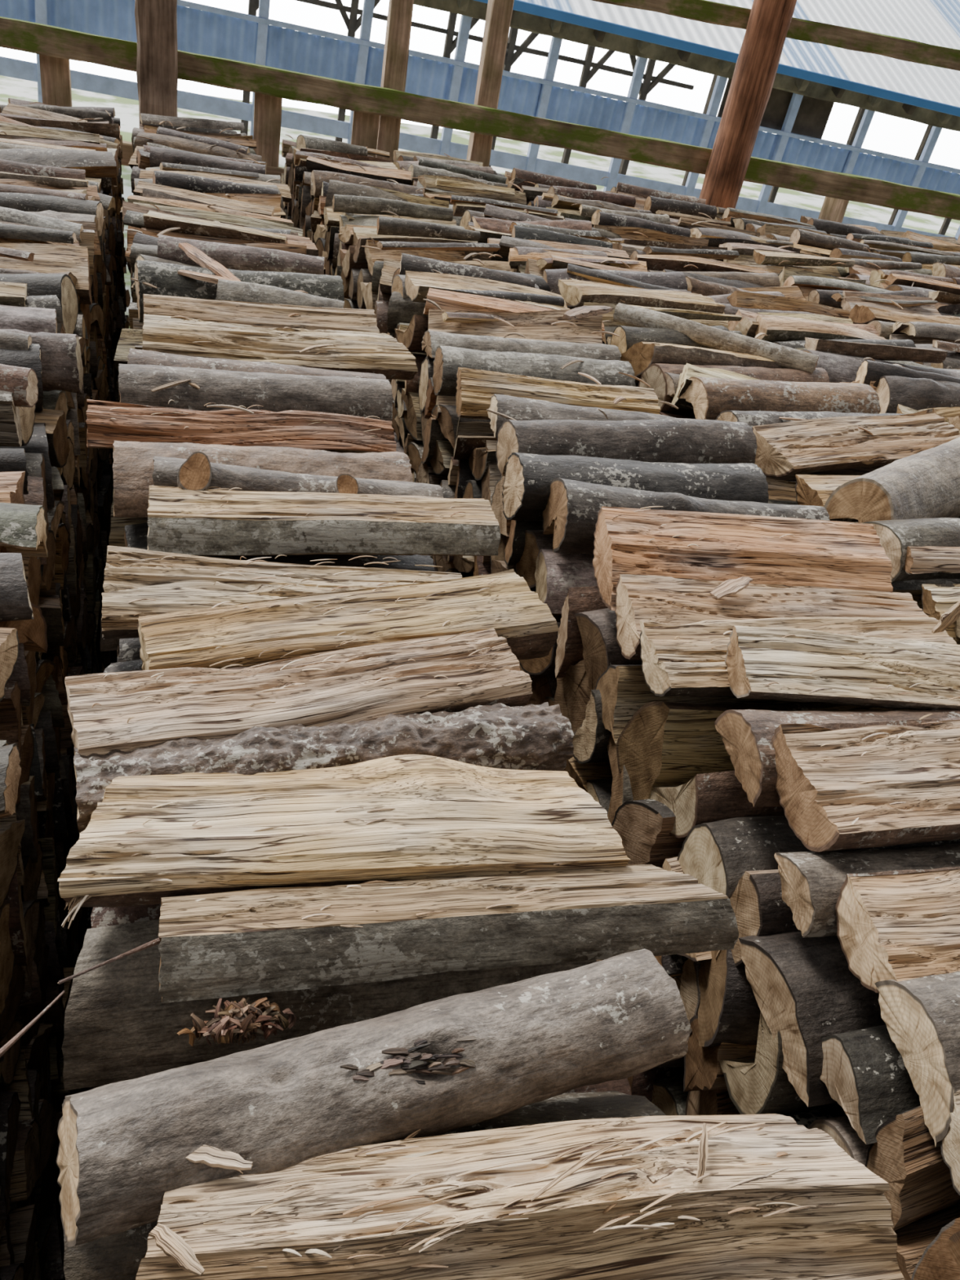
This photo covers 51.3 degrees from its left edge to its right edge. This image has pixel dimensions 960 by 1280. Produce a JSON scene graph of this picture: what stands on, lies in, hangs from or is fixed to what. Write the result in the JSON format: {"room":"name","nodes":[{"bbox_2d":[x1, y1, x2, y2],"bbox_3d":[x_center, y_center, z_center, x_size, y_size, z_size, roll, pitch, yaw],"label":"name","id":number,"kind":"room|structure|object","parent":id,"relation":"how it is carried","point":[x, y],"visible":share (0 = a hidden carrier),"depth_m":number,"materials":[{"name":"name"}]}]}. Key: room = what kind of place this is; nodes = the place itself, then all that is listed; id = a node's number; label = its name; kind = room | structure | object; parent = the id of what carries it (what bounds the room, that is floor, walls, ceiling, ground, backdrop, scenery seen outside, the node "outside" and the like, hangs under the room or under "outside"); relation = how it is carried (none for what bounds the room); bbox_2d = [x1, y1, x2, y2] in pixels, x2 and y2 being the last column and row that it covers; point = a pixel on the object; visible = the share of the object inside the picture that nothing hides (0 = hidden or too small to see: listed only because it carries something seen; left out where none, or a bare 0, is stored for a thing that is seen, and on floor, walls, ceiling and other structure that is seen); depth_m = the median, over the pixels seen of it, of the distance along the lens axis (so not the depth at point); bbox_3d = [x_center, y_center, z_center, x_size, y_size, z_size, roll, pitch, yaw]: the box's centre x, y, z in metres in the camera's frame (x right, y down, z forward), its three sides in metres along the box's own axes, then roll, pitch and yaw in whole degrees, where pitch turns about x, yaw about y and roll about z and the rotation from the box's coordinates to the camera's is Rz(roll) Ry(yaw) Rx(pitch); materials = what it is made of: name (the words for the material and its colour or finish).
{"room":"lumber yard","nodes":[
{"label":"lumber yard","id":0,"kind":"room"},
{"bbox_2d":[0,75,959,328],"bbox_3d":[-3.637,-5.188,11.340,80.000,0.001,14.550,-1,35,-17],"label":"ground","id":1,"kind":"structure","parent":0,"point":[126,109],"depth_m":17.63,"materials":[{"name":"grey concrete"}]},
{"bbox_2d":[35,0,47,103],"bbox_3d":[-3.284,-3.974,7.538,0.195,2.641,0.063,-1,35,-17],"label":"wall post","id":2,"kind":"object","parent":1,"relation":"on","point":[41,7],"visible":0.14,"depth_m":7.18,"materials":[{"name":"metal"}]},
{"bbox_2d":[240,0,257,134],"bbox_3d":[-2.057,-4.873,8.841,0.197,3.000,0.069,-1,35,-18],"label":"post","id":3,"kind":"object","parent":1,"relation":"on","point":[252,5],"visible":0.02,"depth_m":8.83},
{"bbox_2d":[249,0,270,135],"bbox_3d":[-1.817,-3.943,8.039,0.194,2.641,0.063,-1,35,-17],"label":"wall post","id":4,"kind":"object","parent":1,"relation":"on","point":[264,5],"visible":0.21,"depth_m":7.60,"materials":[{"name":"metal"}]},
{"bbox_2d":[334,0,359,142],"bbox_3d":[-1.252,-4.857,9.116,0.200,3.000,0.068,-1,35,-17],"label":"post","id":5,"kind":"object","parent":1,"relation":"on","point":[354,3],"visible":0.14,"depth_m":8.74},
{"bbox_2d":[334,0,349,30],"bbox_3d":[-1.241,-5.556,8.602,0.361,0.540,0.054,-1,35,-17],"label":"brace","id":6,"kind":"object","parent":5,"relation":"attached to","point":[339,2],"visible":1,"depth_m":8.69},
{"bbox_2d":[355,0,380,31],"bbox_3d":[-0.920,-5.547,8.712,0.404,0.514,0.051,-1,35,-18],"label":"brace","id":7,"kind":"object","parent":5,"relation":"attached to","point":[376,2],"visible":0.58,"depth_m":8.74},
{"bbox_2d":[346,0,374,144],"bbox_3d":[-1.085,-3.927,8.289,0.195,2.641,0.062,-1,35,-17],"label":"wall post","id":8,"kind":"object","parent":1,"relation":"on","point":[368,5],"visible":0.28,"depth_m":7.80,"materials":[{"name":"metal"}]},
{"bbox_2d":[430,12,457,139],"bbox_3d":[-0.422,-4.838,9.399,0.200,3.000,0.067,-2,36,-18],"label":"post","id":9,"kind":"object","parent":1,"relation":"on","point":[452,16],"visible":0.14,"depth_m":9.01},
{"bbox_2d":[450,17,479,53],"bbox_3d":[-0.089,-5.530,8.996,0.401,0.514,0.052,-1,35,-17],"label":"brace","id":10,"kind":"object","parent":9,"relation":"attached to","point":[474,20],"visible":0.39,"depth_m":8.99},
{"bbox_2d":[439,14,471,155],"bbox_3d":[-0.352,-3.911,8.539,0.195,2.641,0.062,-1,35,-17],"label":"wall post","id":11,"kind":"object","parent":1,"relation":"on","point":[465,21],"visible":0.33,"depth_m":8.07,"materials":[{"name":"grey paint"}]},
{"bbox_2d":[488,26,518,166],"bbox_3d":[0.128,-4.826,9.585,0.193,3.000,0.066,-1,35,-17],"label":"post","id":12,"kind":"object","parent":1,"relation":"on","point":[513,34],"visible":0.18,"depth_m":9.17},
{"bbox_2d":[511,32,538,65],"bbox_3d":[0.462,-5.519,9.185,0.401,0.516,0.051,-1,35,-17],"label":"brace","id":13,"kind":"object","parent":12,"relation":"attached to","point":[532,36],"visible":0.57,"depth_m":9.19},
{"bbox_2d":[525,36,562,171],"bbox_3d":[0.382,-3.896,8.790,0.194,2.641,0.063,-1,35,-17],"label":"wall post","id":14,"kind":"object","parent":1,"relation":"on","point":[555,46],"visible":0.34,"depth_m":8.32,"materials":[{"name":"metal"}]},
{"bbox_2d":[560,45,595,164],"bbox_3d":[0.860,-4.811,9.837,0.202,3.000,0.067,-1,35,-17],"label":"post","id":15,"kind":"object","parent":1,"relation":"on","point":[590,50],"visible":0.25,"depth_m":9.45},
{"bbox_2d":[294,0,693,89],"bbox_3d":[-2.173,-5.501,8.338,8.993,0.452,0.049,-1,35,-17],"label":"rail","id":16,"kind":"object","parent":15,"relation":"attached to","point":[318,2],"visible":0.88,"depth_m":9.21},
{"bbox_2d":[586,49,614,83],"bbox_3d":[1.193,-5.503,9.434,0.403,0.516,0.051,-1,35,-17],"label":"brace","id":17,"kind":"object","parent":15,"relation":"attached to","point":[602,61],"visible":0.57,"depth_m":9.44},
{"bbox_2d":[603,56,647,191],"bbox_3d":[1.115,-3.880,9.040,0.195,2.641,0.063,-1,35,-17],"label":"wall post","id":18,"kind":"object","parent":1,"relation":"on","point":[641,63],"visible":0.36,"depth_m":8.57,"materials":[{"name":"metal"}]},
{"bbox_2d":[0,56,955,238],"bbox_3d":[2.234,-4.075,9.272,17.987,0.931,0.044,-1,35,-17],"label":"base rail","id":19,"kind":"object","parent":18,"relation":"attached to","point":[9,67],"visible":0.56,"depth_m":8.28,"materials":[{"name":"metal"}]},
{"bbox_2d":[0,0,959,194],"bbox_3d":[2.325,-4.461,9.029,17.996,1.119,0.035,-1,35,-17],"label":"siding","id":20,"kind":"object","parent":18,"relation":"attached to","point":[198,31],"visible":0.61,"depth_m":8.05,"materials":[{"name":"metal"}]},
{"bbox_2d":[716,78,834,138],"bbox_3d":[2.666,-4.780,8.981,1.117,0.450,0.021,-1,35,-17],"label":"panel","id":21,"kind":"object","parent":20,"relation":"attached to","point":[813,114],"visible":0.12,"depth_m":9.04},
{"bbox_2d":[413,0,959,131],"bbox_3d":[2.452,-4.895,8.685,17.988,0.946,0.077,-1,35,-17],"label":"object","id":22,"kind":"object","parent":18,"relation":"attached to","point":[524,21],"visible":0.59,"depth_m":8.37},
{"bbox_2d":[457,0,469,11],"bbox_3d":[-0.211,-5.306,7.963,0.067,0.442,1.032,0,35,-17],"label":"rafter","id":23,"kind":"object","parent":22,"relation":"attached to","point":[463,5],"visible":1,"depth_m":7.68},
{"bbox_2d":[549,18,562,32],"bbox_3d":[0.525,-5.294,8.212,0.066,0.447,1.030,-1,35,-17],"label":"rafter","id":24,"kind":"object","parent":22,"relation":"attached to","point":[555,25],"visible":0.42,"depth_m":7.93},
{"bbox_2d":[636,40,650,54],"bbox_3d":[1.258,-5.276,8.465,0.068,0.455,1.034,0,35,-17],"label":"rafter","id":25,"kind":"object","parent":22,"relation":"attached to","point":[642,46],"visible":0.25,"depth_m":8.18,"materials":[{"name":"wood"}]},
{"bbox_2d":[717,59,732,72],"bbox_3d":[1.991,-5.263,8.713,0.069,0.444,1.031,0,35,-17],"label":"rafter","id":26,"kind":"object","parent":22,"relation":"attached to","point":[724,65],"visible":0.21,"depth_m":8.43,"materials":[{"name":"wood"}]},
{"bbox_2d":[794,77,809,91],"bbox_3d":[2.721,-5.242,8.966,0.069,0.445,1.031,-1,35,-17],"label":"rafter","id":27,"kind":"object","parent":22,"relation":"attached to","point":[801,84],"visible":0.21,"depth_m":8.69,"materials":[{"name":"wood"}]},
{"bbox_2d":[867,94,882,107],"bbox_3d":[3.457,-5.228,9.215,0.068,0.446,1.030,0,35,-16],"label":"rafter","id":28,"kind":"object","parent":22,"relation":"attached to","point":[874,101],"visible":0.19,"depth_m":8.93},
{"bbox_2d":[935,111,951,124],"bbox_3d":[4.189,-5.213,9.466,0.071,0.443,1.032,0,35,-17],"label":"rafter","id":29,"kind":"object","parent":22,"relation":"attached to","point":[943,117],"visible":0.19,"depth_m":9.19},
{"bbox_2d":[617,58,656,174],"bbox_3d":[1.462,-4.798,10.042,0.202,3.000,0.068,-2,36,-18],"label":"post","id":30,"kind":"object","parent":1,"relation":"on","point":[651,63],"visible":0.25,"depth_m":9.66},
{"bbox_2d":[629,54,643,94],"bbox_3d":[1.471,-5.496,9.529,0.362,0.540,0.054,-1,35,-17],"label":"brace","id":31,"kind":"object","parent":30,"relation":"attached to","point":[633,58],"visible":0.31,"depth_m":9.51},
{"bbox_2d":[647,62,675,93],"bbox_3d":[1.791,-5.489,9.637,0.401,0.513,0.052,-1,35,-18],"label":"brace","id":32,"kind":"object","parent":30,"relation":"attached to","point":[668,67],"visible":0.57,"depth_m":9.64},
{"bbox_2d":[681,75,717,186],"bbox_3d":[2.148,-4.784,10.276,0.200,3.000,0.070,-1,35,-17],"label":"post","id":33,"kind":"object","parent":1,"relation":"on","point":[713,81],"visible":0.1,"depth_m":9.90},
{"bbox_2d":[684,75,727,195],"bbox_3d":[1.849,-3.864,9.290,0.196,2.641,0.062,-1,36,-18],"label":"wall post","id":34,"kind":"object","parent":1,"relation":"on","point":[720,84],"visible":0.24,"depth_m":8.81,"materials":[{"name":"metal"}]},
{"bbox_2d":[767,186,778,203],"bbox_3d":[3.121,-4.763,10.609,0.203,3.000,0.069,-1,35,-18],"label":"post","id":35,"kind":"object","parent":1,"relation":"on","point":[774,191],"visible":0.08,"depth_m":10.61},
{"bbox_2d":[755,93,803,213],"bbox_3d":[2.582,-3.849,9.541,0.195,2.641,0.063,-1,36,-18],"label":"wall post","id":36,"kind":"object","parent":1,"relation":"on","point":[796,100],"visible":0.27,"depth_m":9.07,"materials":[{"name":"metal"}]},
{"bbox_2d":[845,107,865,150],"bbox_3d":[3.784,-4.748,10.835,0.199,3.000,0.067,-2,36,-18],"label":"post","id":37,"kind":"object","parent":1,"relation":"on","point":[860,114],"visible":0.08,"depth_m":10.41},
{"bbox_2d":[841,109,875,173],"bbox_3d":[3.315,-3.833,9.791,0.196,2.641,0.062,-1,35,-17],"label":"wall post","id":38,"kind":"object","parent":1,"relation":"on","point":[866,120],"visible":0.15,"depth_m":9.24,"materials":[{"name":"metal"}]},
{"bbox_2d":[177,0,959,173],"bbox_3d":[2.368,-4.586,8.912,17.983,0.846,0.064,-1,35,-17],"label":"sill","id":39,"kind":"structure","parent":38,"relation":"attached to","point":[180,2],"depth_m":8.27,"materials":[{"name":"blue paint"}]},
{"bbox_2d":[888,124,933,225],"bbox_3d":[4.622,-4.731,11.121,0.194,3.000,0.065,-2,36,-18],"label":"post","id":40,"kind":"object","parent":1,"relation":"on","point":[929,127],"visible":0.17,"depth_m":10.75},
{"bbox_2d":[892,126,942,231],"bbox_3d":[4.049,-3.817,10.042,0.193,2.641,0.062,-1,35,-17],"label":"wall post","id":41,"kind":"object","parent":1,"relation":"on","point":[934,135],"visible":0.23,"depth_m":9.55,"materials":[{"name":"metal"}]},
{"bbox_2d":[937,217,951,235],"bbox_3d":[5.284,-4.717,11.348,0.197,3.000,0.066,0,35,-16],"label":"post","id":42,"kind":"object","parent":1,"relation":"on","point":[947,221],"visible":0.18,"depth_m":11.34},
{"bbox_2d":[954,225,959,240],"bbox_3d":[4.781,-3.801,10.292,0.195,2.641,0.063,-1,35,-17],"label":"wall post","id":43,"kind":"object","parent":1,"relation":"on","point":[957,233],"visible":0.01,"depth_m":10.08,"materials":[{"name":"metal"}]},
{"bbox_2d":[520,0,959,106],"bbox_3d":[2.185,-6.574,9.574,18.049,2.341,3.864,-1,35,-17],"label":"roof","id":44,"kind":"structure","parent":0,"point":[932,22],"depth_m":9.17,"materials":[{"name":"metal"}]},
{"bbox_2d":[593,29,605,42],"bbox_3d":[0.643,-6.551,9.123,0.057,1.559,3.832,0,35,-17],"label":"rafter","id":45,"kind":"object","parent":44,"relation":"attached to","point":[599,35],"visible":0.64,"depth_m":8.05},
{"bbox_2d":[677,49,690,62],"bbox_3d":[1.377,-6.537,9.370,0.060,1.558,3.834,0,35,-17],"label":"rafter","id":46,"kind":"object","parent":44,"relation":"attached to","point":[684,55],"visible":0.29,"depth_m":8.30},
{"bbox_2d":[474,0,959,116],"bbox_3d":[2.533,-4.823,8.443,17.985,0.879,0.102,-1,35,-17],"label":"gutter","id":47,"kind":"object","parent":44,"relation":"attached to","point":[518,5],"visible":0.9,"depth_m":8.16,"materials":[{"name":"metal"}]},
{"bbox_2d":[831,86,845,97],"bbox_3d":[2.843,-6.505,9.872,0.056,1.556,3.836,0,35,-17],"label":"rafter","id":48,"kind":"object","parent":44,"relation":"attached to","point":[838,92],"visible":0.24,"depth_m":8.81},
{"bbox_2d":[902,103,916,114],"bbox_3d":[3.576,-6.489,10.121,0.060,1.555,3.834,0,35,-17],"label":"rafter","id":49,"kind":"object","parent":44,"relation":"attached to","point":[908,108],"visible":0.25,"depth_m":9.06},
{"label":"floor","id":50,"kind":"structure","parent":0,"visible":0},
{"bbox_2d":[0,97,130,1279],"bbox_3d":[-1.215,-0.078,2.626,0.510,2.076,5.546,-1,35,-17],"label":"firewood stack","id":51,"kind":"object","parent":50,"relation":"on","point":[64,299],"visible":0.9,"depth_m":1.53,"materials":[{"name":"brown wood"}]},
{"bbox_2d":[61,113,666,1279],"bbox_3d":[-0.779,-0.175,2.957,0.516,2.048,4.966,-1,35,-17],"label":"firewood stack","id":52,"kind":"object","parent":50,"relation":"on","point":[118,1027],"visible":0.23,"depth_m":0.85,"materials":[{"name":"brown wood"}]},
{"bbox_2d":[135,260,344,323],"bbox_3d":[-0.501,-0.719,2.098,0.414,0.124,0.131,-3,36,-20],"label":"log","id":53,"kind":"object","parent":52,"relation":"on","point":[164,276],"visible":0.38,"depth_m":2.02,"materials":[{"name":"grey wood"}]},
{"bbox_2d":[85,399,396,452],"bbox_3d":[-0.339,-0.305,1.457,0.439,0.056,0.075,-1,35,-17],"label":"log","id":54,"kind":"object","parent":52,"relation":"on","point":[108,422],"visible":0.9,"depth_m":1.45,"materials":[{"name":"brown wood"}]},
{"bbox_2d":[118,364,393,421],"bbox_3d":[-0.352,-0.375,1.590,0.417,0.109,0.107,-2,36,-19],"label":"log","id":55,"kind":"object","parent":52,"relation":"on","point":[277,393],"visible":0.57,"depth_m":1.54,"materials":[{"name":"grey wood"}]},
{"bbox_2d":[127,347,386,379],"bbox_3d":[-0.368,-0.447,1.680,0.422,0.054,0.097,-1,35,-17],"label":"log","id":56,"kind":"object","parent":52,"relation":"on","point":[140,357],"visible":0.38,"depth_m":1.64,"materials":[{"name":"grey wood"}]},
{"bbox_2d":[142,293,379,333],"bbox_3d":[-0.407,-0.586,1.890,0.435,0.078,0.108,-1,35,-17],"label":"log","id":57,"kind":"object","parent":52,"relation":"on","point":[263,315],"visible":0.44,"depth_m":1.88,"materials":[{"name":"brown wood"}]},
{"bbox_2d":[112,440,413,517],"bbox_3d":[-0.296,-0.227,1.391,0.403,0.071,0.137,-1,35,-17],"label":"log","id":58,"kind":"object","parent":52,"relation":"on","point":[133,464],"visible":0.43,"depth_m":1.36,"materials":[{"name":"brown wood"}]},
{"bbox_2d":[214,279,344,308],"bbox_3d":[-0.396,-0.659,1.985,0.249,0.082,0.085,3,34,-11],"label":"log","id":59,"kind":"object","parent":52,"relation":"on","point":[227,290],"visible":0.44,"depth_m":1.95,"materials":[{"name":"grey wood"}]},
{"bbox_2d":[142,314,417,380],"bbox_3d":[-0.356,-0.519,1.800,0.476,0.066,0.132,-1,35,-17],"label":"log","id":60,"kind":"object","parent":52,"relation":"on","point":[351,351],"visible":0.73,"depth_m":1.77,"materials":[{"name":"brown wood"}]},
{"bbox_2d":[101,545,462,639],"bbox_3d":[-0.215,-0.048,1.144,0.404,0.070,0.126,-1,35,-17],"label":"log","id":61,"kind":"object","parent":52,"relation":"on","point":[138,582],"visible":0.56,"depth_m":1.11,"materials":[{"name":"brown wood"}]},
{"bbox_2d":[152,451,443,497],"bbox_3d":[-0.237,-0.199,1.326,0.378,0.105,0.101,-1,35,-17],"label":"log","id":62,"kind":"object","parent":52,"relation":"on","point":[195,473],"visible":0.41,"depth_m":1.29,"materials":[{"name":"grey wood"}]},
{"bbox_2d":[64,628,533,755],"bbox_3d":[-0.164,0.062,0.977,0.438,0.079,0.119,-7,38,-25],"label":"log","id":63,"kind":"object","parent":52,"relation":"on","point":[128,710],"visible":0.73,"depth_m":0.94,"materials":[{"name":"brown wood"}]},
{"bbox_2d":[73,702,573,837],"bbox_3d":[-0.131,0.111,0.923,0.451,0.092,0.092,-4,36,-21],"label":"log","id":64,"kind":"object","parent":52,"relation":"on","point":[531,737],"visible":0.61,"depth_m":0.90,"materials":[{"name":"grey wood"}]},
{"bbox_2d":[146,485,500,555],"bbox_3d":[-0.194,-0.145,1.271,0.435,0.067,0.109,-1,35,-17],"label":"log","id":65,"kind":"object","parent":52,"relation":"on","point":[209,522],"visible":0.99,"depth_m":1.24,"materials":[{"name":"brown wood"}]},
{"bbox_2d":[57,754,630,907],"bbox_3d":[-0.107,0.161,0.850,0.453,0.088,0.126,1,35,-14],"label":"log","id":66,"kind":"object","parent":52,"relation":"on","point":[149,839],"visible":0.85,"depth_m":0.81,"materials":[{"name":"brown wood"}]},
{"bbox_2d":[137,568,559,670],"bbox_3d":[-0.134,-0.004,1.085,0.445,0.090,0.100,-6,37,-24],"label":"log","id":67,"kind":"object","parent":52,"relation":"on","point":[504,602],"visible":0.65,"depth_m":1.05,"materials":[{"name":"brown wood"}]},
{"bbox_2d":[56,948,690,1247],"bbox_3d":[-0.059,0.294,0.677,0.423,0.082,0.094,-6,37,-23],"label":"log","id":68,"kind":"object","parent":52,"relation":"on","point":[442,1066],"visible":0.96,"depth_m":0.64,"materials":[{"name":"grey wood"}]},
{"bbox_2d":[158,864,738,1003],"bbox_3d":[-0.014,0.226,0.802,0.464,0.066,0.070,1,35,-15],"label":"log","id":69,"kind":"object","parent":52,"relation":"on","point":[253,941],"visible":0.99,"depth_m":0.78,"materials":[{"name":"brown wood"}]},
{"bbox_2d":[0,937,159,1057],"bbox_3d":[-0.279,0.247,0.699,0.027,0.016,0.209,31,38,27],"label":"twig","id":70,"kind":"object","parent":69,"relation":"on","point":[156,941],"visible":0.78,"depth_m":0.70,"materials":[{"name":"brown wood"}]},
{"bbox_2d":[135,1113,905,1279],"bbox_3d":[0.033,0.378,0.640,0.492,0.125,0.124,2,35,-13],"label":"log","id":71,"kind":"object","parent":52,"relation":"on","point":[827,1215],"visible":0.91,"depth_m":0.61,"materials":[{"name":"brown wood"}]},
{"bbox_2d":[0,0,959,244],"bbox_3d":[-0.109,-2.600,4.533,8.726,4.401,0.379,5,34,-10],"label":"fence","id":72,"kind":"object","parent":50,"relation":"on","point":[156,60],"visible":0.38,"depth_m":4.60,"materials":[{"name":"brown wood"}]},
{"bbox_2d":[280,134,959,1279],"bbox_3d":[-0.175,-0.123,3.021,0.475,2.034,5.026,-1,35,-17],"label":"firewood stack","id":73,"kind":"object","parent":50,"relation":"on","point":[780,1022],"visible":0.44,"depth_m":1.16,"materials":[{"name":"brown wood"}]},
{"bbox_2d":[421,330,621,360],"bbox_3d":[0.088,-0.591,2.047,0.403,0.056,0.107,0,35,-16],"label":"log","id":74,"kind":"object","parent":73,"relation":"on","point":[432,340],"visible":0.48,"depth_m":2.01,"materials":[{"name":"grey wood"}]},
{"bbox_2d":[432,346,635,396],"bbox_3d":[0.106,-0.509,1.954,0.388,0.094,0.094,0,35,-15],"label":"log","id":75,"kind":"object","parent":73,"relation":"on","point":[447,359],"visible":0.5,"depth_m":1.91,"materials":[{"name":"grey wood"}]},
{"bbox_2d":[455,367,660,419],"bbox_3d":[0.143,-0.430,1.823,0.372,0.072,0.120,4,34,-11],"label":"log","id":76,"kind":"object","parent":73,"relation":"on","point":[475,388],"visible":0.66,"depth_m":1.80,"materials":[{"name":"brown wood"}]},
{"bbox_2d":[487,394,682,437],"bbox_3d":[0.198,-0.370,1.717,0.362,0.059,0.103,4,34,-11],"label":"log","id":77,"kind":"object","parent":73,"relation":"on","point":[517,408],"visible":0.35,"depth_m":1.68,"materials":[{"name":"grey wood"}]},
{"bbox_2d":[496,418,757,475],"bbox_3d":[0.247,-0.313,1.649,0.439,0.104,0.102,-4,36,-21],"label":"log","id":78,"kind":"object","parent":73,"relation":"on","point":[686,441],"visible":0.55,"depth_m":1.60,"materials":[{"name":"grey wood"}]},
{"bbox_2d":[502,452,768,520],"bbox_3d":[0.242,-0.226,1.558,0.403,0.113,0.106,0,35,-16],"label":"log","id":79,"kind":"object","parent":73,"relation":"on","point":[526,493],"visible":0.55,"depth_m":1.51,"materials":[{"name":"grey wood"}]},
{"bbox_2d":[542,477,829,554],"bbox_3d":[0.314,-0.179,1.492,0.429,0.104,0.116,1,35,-14],"label":"log","id":80,"kind":"object","parent":73,"relation":"on","point":[571,513],"visible":0.48,"depth_m":1.43,"materials":[{"name":"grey wood"}]},
{"bbox_2d":[592,506,893,610],"bbox_3d":[0.359,-0.097,1.339,0.405,0.099,0.132,2,35,-13],"label":"log","id":81,"kind":"object","parent":73,"relation":"on","point":[677,544],"visible":0.59,"depth_m":1.32,"materials":[{"name":"brown wood"}]},
{"bbox_2d":[614,573,928,659],"bbox_3d":[0.378,-0.012,1.270,0.415,0.075,0.113,2,35,-13],"label":"log","id":82,"kind":"object","parent":73,"relation":"on","point":[656,598],"visible":0.38,"depth_m":1.25,"materials":[{"name":"brown wood"}]},
{"bbox_2d":[639,616,956,697],"bbox_3d":[0.395,0.024,1.204,0.423,0.057,0.110,-1,35,-17],"label":"log","id":83,"kind":"object","parent":73,"relation":"on","point":[688,660],"visible":0.28,"depth_m":1.16,"materials":[{"name":"brown wood"}]},
{"bbox_2d":[714,709,959,807],"bbox_3d":[0.468,0.113,1.089,0.424,0.070,0.118,-1,35,-17],"label":"log","id":84,"kind":"object","parent":73,"relation":"on","point":[747,735],"visible":0.41,"depth_m":1.03,"materials":[{"name":"brown wood"}]},
{"bbox_2d":[724,625,959,710],"bbox_3d":[0.488,0.047,1.135,0.420,0.063,0.091,4,34,-10],"label":"log","id":85,"kind":"object","parent":84,"relation":"on","point":[762,663],"visible":0.99,"depth_m":1.11,"materials":[{"name":"brown wood"}]},
{"bbox_2d":[771,713,959,852],"bbox_3d":[0.502,0.143,1.015,0.415,0.078,0.139,-1,35,-17],"label":"log","id":86,"kind":"object","parent":73,"relation":"on","point":[839,786],"visible":1,"depth_m":0.96,"materials":[{"name":"brown wood"}]},
{"bbox_2d":[773,843,959,937],"bbox_3d":[0.488,0.229,0.975,0.418,0.058,0.084,0,35,-15],"label":"log","id":87,"kind":"object","parent":73,"relation":"on","point":[811,882],"visible":0.58,"depth_m":0.92,"materials":[{"name":"brown wood"}]},
{"bbox_2d":[835,866,959,992],"bbox_3d":[0.532,0.262,0.918,0.429,0.074,0.110,-1,35,-17],"label":"log","id":88,"kind":"object","parent":73,"relation":"on","point":[896,925],"visible":0.89,"depth_m":0.86,"materials":[{"name":"brown wood"}]},
{"bbox_2d":[874,971,959,1146],"bbox_3d":[0.546,0.321,0.852,0.423,0.088,0.126,-1,35,-17],"label":"log","id":89,"kind":"object","parent":73,"relation":"on","point":[921,1015],"visible":0.94,"depth_m":0.79,"materials":[{"name":"brown wood"}]},
{"bbox_2d":[392,150,959,644],"bbox_3d":[0.250,-0.183,3.226,0.514,2.066,4.690,-1,35,-17],"label":"firewood stack","id":90,"kind":"object","parent":50,"relation":"on","point":[658,315],"visible":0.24,"depth_m":2.34,"materials":[{"name":"brown wood"}]},
{"bbox_2d":[677,376,880,420],"bbox_3d":[0.600,-0.474,1.994,0.396,0.089,0.134,-1,35,-17],"label":"log","id":91,"kind":"object","parent":90,"relation":"on","point":[708,397],"visible":0.71,"depth_m":1.94,"materials":[{"name":"brown wood"}]},
{"bbox_2d":[715,410,904,427],"bbox_3d":[0.653,-0.397,1.902,0.429,0.071,0.111,-4,36,-21],"label":"log","id":92,"kind":"object","parent":90,"relation":"on","point":[753,418],"visible":0.22,"depth_m":1.84,"materials":[{"name":"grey wood"}]},
{"bbox_2d":[751,408,959,476],"bbox_3d":[0.697,-0.348,1.805,0.458,0.082,0.125,-9,38,-27],"label":"log","id":93,"kind":"object","parent":90,"relation":"on","point":[829,443],"visible":0.84,"depth_m":1.76,"materials":[{"name":"brown wood"}]},
{"bbox_2d":[795,474,959,522],"bbox_3d":[0.733,-0.231,1.699,0.424,0.063,0.112,-3,36,-20],"label":"log","id":94,"kind":"object","parent":90,"relation":"on","point":[811,490],"visible":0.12,"depth_m":1.64,"materials":[{"name":"brown wood"}]},
{"bbox_2d":[823,436,959,523],"bbox_3d":[0.710,-0.243,1.620,0.401,0.119,0.120,-21,45,-38],"label":"log","id":95,"kind":"object","parent":90,"relation":"on","point":[924,484],"visible":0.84,"depth_m":1.53,"materials":[{"name":"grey wood"}]},
{"bbox_2d":[497,167,959,466],"bbox_3d":[0.672,-0.271,3.453,0.530,2.071,4.326,-1,35,-17],"label":"firewood stack","id":96,"kind":"object","parent":50,"relation":"on","point":[755,294],"visible":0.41,"depth_m":2.79,"materials":[{"name":"brown wood"}]},
{"bbox_2d":[0,102,959,1276],"bbox_3d":[0.314,-0.957,2.659,3.480,0.219,4.640,-1,35,-17],"label":"wood splinters","id":97,"kind":"object","parent":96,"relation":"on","point":[243,1020],"visible":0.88,"depth_m":0.71,"materials":[{"name":"brown wood"}]},
{"bbox_2d":[604,182,959,369],"bbox_3d":[1.092,-0.322,3.642,0.515,2.078,4.055,-1,35,-17],"label":"firewood stack","id":98,"kind":"object","parent":50,"relation":"on","point":[919,321],"visible":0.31,"depth_m":3.25,"materials":[{"name":"brown wood"}]},
{"bbox_2d":[715,206,959,317],"bbox_3d":[1.522,-0.327,3.768,0.507,2.053,3.668,-1,35,-17],"label":"firewood stack","id":99,"kind":"object","parent":50,"relation":"on","point":[805,237],"visible":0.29,"depth_m":3.79,"materials":[{"name":"brown wood"}]},
{"bbox_2d":[800,215,959,284],"bbox_3d":[1.949,-0.386,3.976,0.488,2.041,3.376,-1,35,-17],"label":"firewood stack","id":100,"kind":"object","parent":50,"relation":"on","point":[942,264],"visible":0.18,"depth_m":4.25,"materials":[{"name":"brown wood"}]},
{"bbox_2d":[880,229,959,256],"bbox_3d":[2.368,-0.411,4.160,0.497,2.047,3.099,-1,35,-17],"label":"firewood stack","id":101,"kind":"object","parent":50,"relation":"on","point":[948,244],"visible":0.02,"depth_m":4.66,"materials":[{"name":"brown wood"}]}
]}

